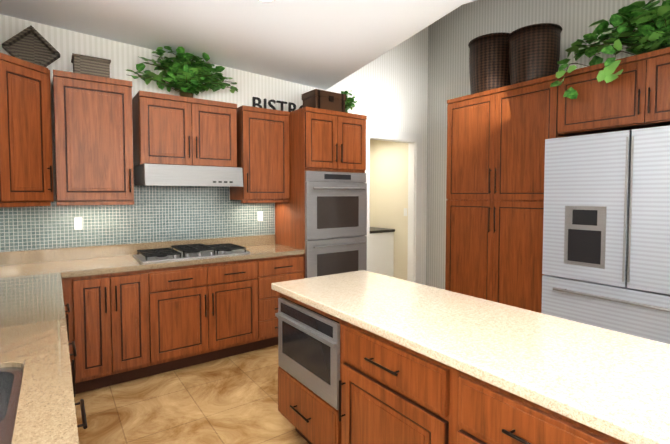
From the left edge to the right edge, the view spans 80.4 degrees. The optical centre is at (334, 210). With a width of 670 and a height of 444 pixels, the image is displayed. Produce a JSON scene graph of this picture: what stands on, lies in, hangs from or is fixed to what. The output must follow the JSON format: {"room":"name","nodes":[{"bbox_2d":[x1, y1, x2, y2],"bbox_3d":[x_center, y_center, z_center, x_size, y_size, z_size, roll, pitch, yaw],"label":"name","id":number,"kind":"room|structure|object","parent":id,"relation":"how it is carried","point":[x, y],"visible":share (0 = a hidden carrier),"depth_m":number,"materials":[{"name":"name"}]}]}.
{"room":"kitchen","nodes":[
{"label":"kitchen","id":0,"kind":"room"},
{"bbox_2d":[74,345,308,443],"bbox_3d":[0.663,1.405,2.445,5.350,0.100,9.950,-2,3,-35],"label":"floor","id":1,"kind":"structure","parent":0,"point":[233,399],"depth_m":2.70,"materials":[{"name":"tile"}]},
{"bbox_2d":[64,304,75,405],"bbox_3d":[-1.437,0.953,1.573,0.631,0.876,0.724,-2,3,-35],"label":"base cabinet","id":2,"kind":"object","parent":1,"relation":"on","point":[73,365],"depth_m":1.99,"materials":[{"name":"brown wood"}]},
{"bbox_2d":[0,260,78,443],"bbox_3d":[-0.727,0.536,0.574,0.614,0.040,6.078,-2,3,-35],"label":"countertop","id":3,"kind":"structure","parent":2,"relation":"on","point":[34,345],"depth_m":1.38,"materials":[{"name":"stone"}]},
{"bbox_2d":[0,367,22,443],"bbox_3d":[-0.861,0.622,0.785,0.344,0.201,1.024,-2,3,-35],"label":"sink basin","id":4,"kind":"object","parent":3,"relation":"in","point":[10,381],"visible":0.98,"depth_m":1.17,"materials":[{"name":"silver metal"}]},
{"bbox_2d":[69,268,160,393],"bbox_3d":[-1.791,0.886,3.198,0.553,0.876,0.631,-2,3,-35],"label":"base cabinet","id":5,"kind":"object","parent":1,"relation":"on","point":[128,326],"depth_m":2.94,"materials":[{"name":"brown wood"}]},
{"bbox_2d":[161,258,260,372],"bbox_3d":[-1.272,0.871,3.568,0.973,0.876,0.631,-2,3,-35],"label":"base cabinet","id":6,"kind":"object","parent":1,"relation":"on","point":[211,311],"depth_m":3.34,"materials":[{"name":"brown wood"}]},
{"bbox_2d":[64,243,303,277],"bbox_3d":[-1.263,0.414,3.545,1.934,0.039,0.613,-2,3,-35],"label":"countertop","id":7,"kind":"structure","parent":6,"relation":"on","point":[126,263],"depth_m":3.20,"materials":[{"name":"stone"}]},
{"bbox_2d":[133,243,250,262],"bbox_3d":[-1.269,0.358,3.537,0.900,0.070,0.460,-2,3,-35],"label":"gas cooktop","id":8,"kind":"object","parent":7,"relation":"in","point":[190,251],"visible":1,"depth_m":3.44,"materials":[{"name":"silver metal"}]},
{"bbox_2d":[261,254,303,348],"bbox_3d":[-0.704,0.854,3.973,0.548,0.876,0.631,-2,3,-35],"label":"base cabinet","id":9,"kind":"object","parent":1,"relation":"on","point":[290,267],"depth_m":3.69,"materials":[{"name":"brown wood"}]},
{"bbox_2d":[278,367,333,443],"bbox_3d":[0.104,1.152,2.355,0.673,0.413,0.630,-2,3,-35],"label":"base cabinet","id":10,"kind":"object","parent":1,"relation":"on","point":[312,417],"depth_m":2.14,"materials":[{"name":"brown wood"}]},
{"bbox_2d":[275,297,339,409],"bbox_3d":[0.037,0.736,2.287,0.540,0.416,0.607,-2,3,-35],"label":"microwave oven","id":11,"kind":"object","parent":10,"relation":"in","point":[309,348],"visible":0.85,"depth_m":2.09,"materials":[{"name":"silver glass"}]},
{"bbox_2d":[275,107,366,277],"bbox_3d":[-0.152,0.132,4.304,0.760,2.292,0.686,-2,3,-35],"label":"tall cabinet","id":12,"kind":"object","parent":1,"relation":"on","point":[326,140],"visible":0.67,"depth_m":3.99,"materials":[{"name":"brown wood"}]},
{"bbox_2d":[302,89,345,111],"bbox_3d":[-0.119,-1.141,4.292,0.396,0.235,0.282,-2,3,-35],"label":"trunk","id":13,"kind":"object","parent":12,"relation":"on","point":[323,99],"visible":0.79,"depth_m":4.17,"materials":[{"name":"brown wood"}]},
{"bbox_2d":[305,171,366,277],"bbox_3d":[-0.132,0.221,4.280,0.752,1.247,0.691,-2,3,-35],"label":"double wall oven","id":14,"kind":"object","parent":12,"relation":"in","point":[335,222],"visible":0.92,"depth_m":4.01,"materials":[{"name":"silver glass"}]},
{"bbox_2d":[341,90,356,112],"bbox_3d":[0.108,-1.196,4.475,0.180,0.326,0.417,-2,3,-35],"label":"potted plant","id":15,"kind":"object","parent":12,"relation":"on","point":[349,102],"visible":0.48,"depth_m":4.39,"materials":[{"name":"green plant"}]},
{"bbox_2d":[369,227,394,276],"bbox_3d":[0.271,0.749,6.244,1.190,0.900,0.690,-2,3,-35],"label":"base cabinet","id":16,"kind":"object","parent":1,"relation":"on","point":[381,252],"depth_m":6.19,"materials":[{"name":"white"}]},
{"bbox_2d":[334,317,445,443],"bbox_3d":[0.476,0.942,1.821,0.675,0.876,0.657,-2,3,-35],"label":"base cabinet","id":17,"kind":"object","parent":1,"relation":"on","point":[390,392],"depth_m":1.62,"materials":[{"name":"brown wood"}]},
{"bbox_2d":[445,74,567,312],"bbox_3d":[1.923,0.018,4.270,0.806,2.522,1.210,-2,3,-35],"label":"pantry cabinet","id":18,"kind":"object","parent":1,"relation":"on","point":[496,137],"visible":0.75,"depth_m":4.00,"materials":[{"name":"brown wood"}]},
{"bbox_2d":[468,32,509,93],"bbox_3d":[1.779,-1.582,4.489,0.520,0.654,0.520,-2,3,-35],"label":"basket","id":19,"kind":"object","parent":18,"relation":"on","point":[488,61],"visible":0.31,"depth_m":4.28,"materials":[{"name":"brown wicker"}]},
{"bbox_2d":[508,23,561,84],"bbox_3d":[2.036,-1.525,4.061,0.500,0.574,0.500,-2,3,-35],"label":"basket","id":20,"kind":"object","parent":18,"relation":"on","point":[534,51],"visible":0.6,"depth_m":3.87,"materials":[{"name":"brown wicker"}]},
{"bbox_2d":[442,365,626,443],"bbox_3d":[0.845,0.964,1.305,0.675,0.876,0.613,-2,3,-35],"label":"base cabinet","id":21,"kind":"object","parent":1,"relation":"on","point":[475,411],"depth_m":1.21,"materials":[{"name":"brown wood"}]},
{"bbox_2d":[271,270,669,443],"bbox_3d":[0.476,0.484,1.825,0.730,0.040,1.960,-2,3,-35],"label":"countertop","id":22,"kind":"structure","parent":21,"relation":"on","point":[614,384],"depth_m":1.40,"materials":[{"name":"stone"}]},
{"bbox_2d":[541,125,669,343],"bbox_3d":[2.516,0.353,3.186,1.002,1.940,1.235,-2,3,-35],"label":"refrigerator","id":23,"kind":"object","parent":1,"relation":"on","point":[606,242],"visible":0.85,"depth_m":3.01,"materials":[{"name":"silver metal"}]},
{"bbox_2d":[0,14,427,284],"bbox_3d":[-0.750,-0.925,4.334,5.050,4.400,0.120,-2,3,-35],"label":"wall","id":24,"kind":"structure","parent":0,"point":[389,89],"depth_m":4.51,"materials":[{"name":"paint"}]},
{"bbox_2d":[0,52,53,206],"bbox_3d":[-2.344,-0.526,2.761,0.604,0.992,0.608,-2,3,-35],"label":"upper cabinet","id":25,"kind":"object","parent":24,"relation":"attached to","point":[26,167],"visible":1,"depth_m":2.70,"materials":[{"name":"brown wood"}]},
{"bbox_2d":[2,26,59,66],"bbox_3d":[-2.315,-1.220,3.027,0.354,0.362,0.070,-2,3,-35],"label":"display tray","id":26,"kind":"object","parent":25,"relation":"on","point":[31,44],"visible":0.83,"depth_m":3.04,"materials":[{"name":"wicker"}]},
{"bbox_2d":[53,70,133,205],"bbox_3d":[-1.936,-0.543,3.187,0.520,0.992,0.386,-2,3,-35],"label":"upper cabinet","id":27,"kind":"object","parent":24,"relation":"attached to","point":[93,131],"visible":1,"depth_m":3.05,"materials":[{"name":"brown wood"}]},
{"bbox_2d":[71,53,110,77],"bbox_3d":[-1.965,-1.127,3.194,0.260,0.170,0.210,-2,3,-35],"label":"wicker box","id":28,"kind":"object","parent":27,"relation":"on","point":[90,65],"visible":0.75,"depth_m":3.11,"materials":[{"name":"beige wicker"}]},
{"bbox_2d":[132,90,236,166],"bbox_3d":[-1.346,-0.693,3.602,0.830,0.597,0.386,-2,3,-35],"label":"upper cabinet","id":29,"kind":"object","parent":24,"relation":"attached to","point":[168,129],"visible":1,"depth_m":3.44,"materials":[{"name":"brown wood"}]},
{"bbox_2d":[127,46,237,97],"bbox_3d":[-1.358,-1.239,3.604,0.981,0.483,0.290,-2,3,-35],"label":"potted plant","id":30,"kind":"object","parent":29,"relation":"on","point":[185,77],"visible":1,"depth_m":3.55,"materials":[{"name":"green plant"}]},
{"bbox_2d":[134,164,242,186],"bbox_3d":[-1.313,-0.303,3.571,0.820,0.175,0.501,-2,3,-35],"label":"range hood","id":31,"kind":"object","parent":29,"relation":"attached to","point":[164,175],"visible":1,"depth_m":3.35,"materials":[{"name":"silver metal"}]},
{"bbox_2d":[230,105,289,202],"bbox_3d":[-0.758,-0.543,4.028,0.505,0.922,0.386,-2,3,-35],"label":"upper cabinet","id":32,"kind":"object","parent":24,"relation":"attached to","point":[263,160],"visible":0.98,"depth_m":3.88,"materials":[{"name":"brown wood"}]},
{"bbox_2d":[252,97,302,111],"bbox_3d":[-0.552,-1.092,4.235,0.694,0.147,0.024,-2,3,-35],"label":"sign","id":33,"kind":"object","parent":32,"relation":"on","point":[290,109],"visible":0.56,"depth_m":4.16,"materials":[{"name":"black metal"}]},
{"bbox_2d":[365,127,421,283],"bbox_3d":[0.758,0.076,5.438,1.080,2.310,0.143,-2,3,-35],"label":"door frame","id":34,"kind":"structure","parent":24,"relation":"attached to","point":[413,141],"depth_m":5.64,"materials":[{"name":"white"}]},
{"bbox_2d":[0,0,475,89],"bbox_3d":[1.049,-1.378,1.100,4.250,0.270,7.200,-2,3,-35],"label":"ceiling","id":35,"kind":"structure","parent":0,"point":[323,44],"depth_m":3.06,"materials":[{"name":"white paint"}]},
{"bbox_2d":[370,139,407,279],"bbox_3d":[0.213,-0.166,5.968,1.620,2.750,1.370,-2,3,-35],"label":"wall","id":36,"kind":"structure","parent":0,"point":[388,182],"depth_m":6.33,"materials":[{"name":"beige paint"}]},
{"bbox_2d":[426,0,665,289],"bbox_3d":[2.759,-0.905,3.864,0.120,4.400,9.920,-2,3,-35],"label":"wall","id":37,"kind":"structure","parent":0,"point":[453,34],"depth_m":5.27,"materials":[{"name":"paint"}]},
{"bbox_2d":[557,47,669,135],"bbox_3d":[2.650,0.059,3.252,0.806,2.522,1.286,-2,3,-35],"label":"upper cabinet","id":38,"kind":"object","parent":37,"relation":"attached to","point":[635,94],"visible":0.85,"depth_m":3.14,"materials":[{"name":"brown wood"}]},
{"bbox_2d":[550,0,669,98],"bbox_3d":[2.546,-1.317,3.149,0.951,0.864,1.493,-2,3,-35],"label":"potted plant","id":39,"kind":"object","parent":38,"relation":"on","point":[651,24],"visible":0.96,"depth_m":3.27,"materials":[{"name":"green plant"}]},
{"bbox_3d":[-0.731,-0.017,-0.114,0.120,2.950,7.440,-2,3,-35],"label":"wall","id":40,"kind":"structure","parent":0,"visible":0},
{"bbox_2d":[0,167,274,264],"bbox_3d":[-1.701,-0.002,3.607,2.555,0.785,0.019,-2,3,-35],"label":"backsplash","id":41,"kind":"structure","parent":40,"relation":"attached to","point":[153,217],"depth_m":3.53,"materials":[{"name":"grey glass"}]},
{"bbox_2d":[74,218,81,229],"bbox_3d":[-2.138,0.109,3.298,0.056,0.100,0.006,-2,3,-35],"label":"wall outlet plate","id":42,"kind":"object","parent":41,"relation":"attached to","point":[77,223],"depth_m":3.29,"materials":[{"name":"white plastic"}]},
{"bbox_2d":[258,211,262,220],"bbox_3d":[-0.803,0.060,4.249,0.056,0.100,0.006,-2,3,-35],"label":"wall outlet plate","id":43,"kind":"object","parent":41,"relation":"attached to","point":[260,214],"depth_m":4.25,"materials":[{"name":"white plastic"}]}
]}

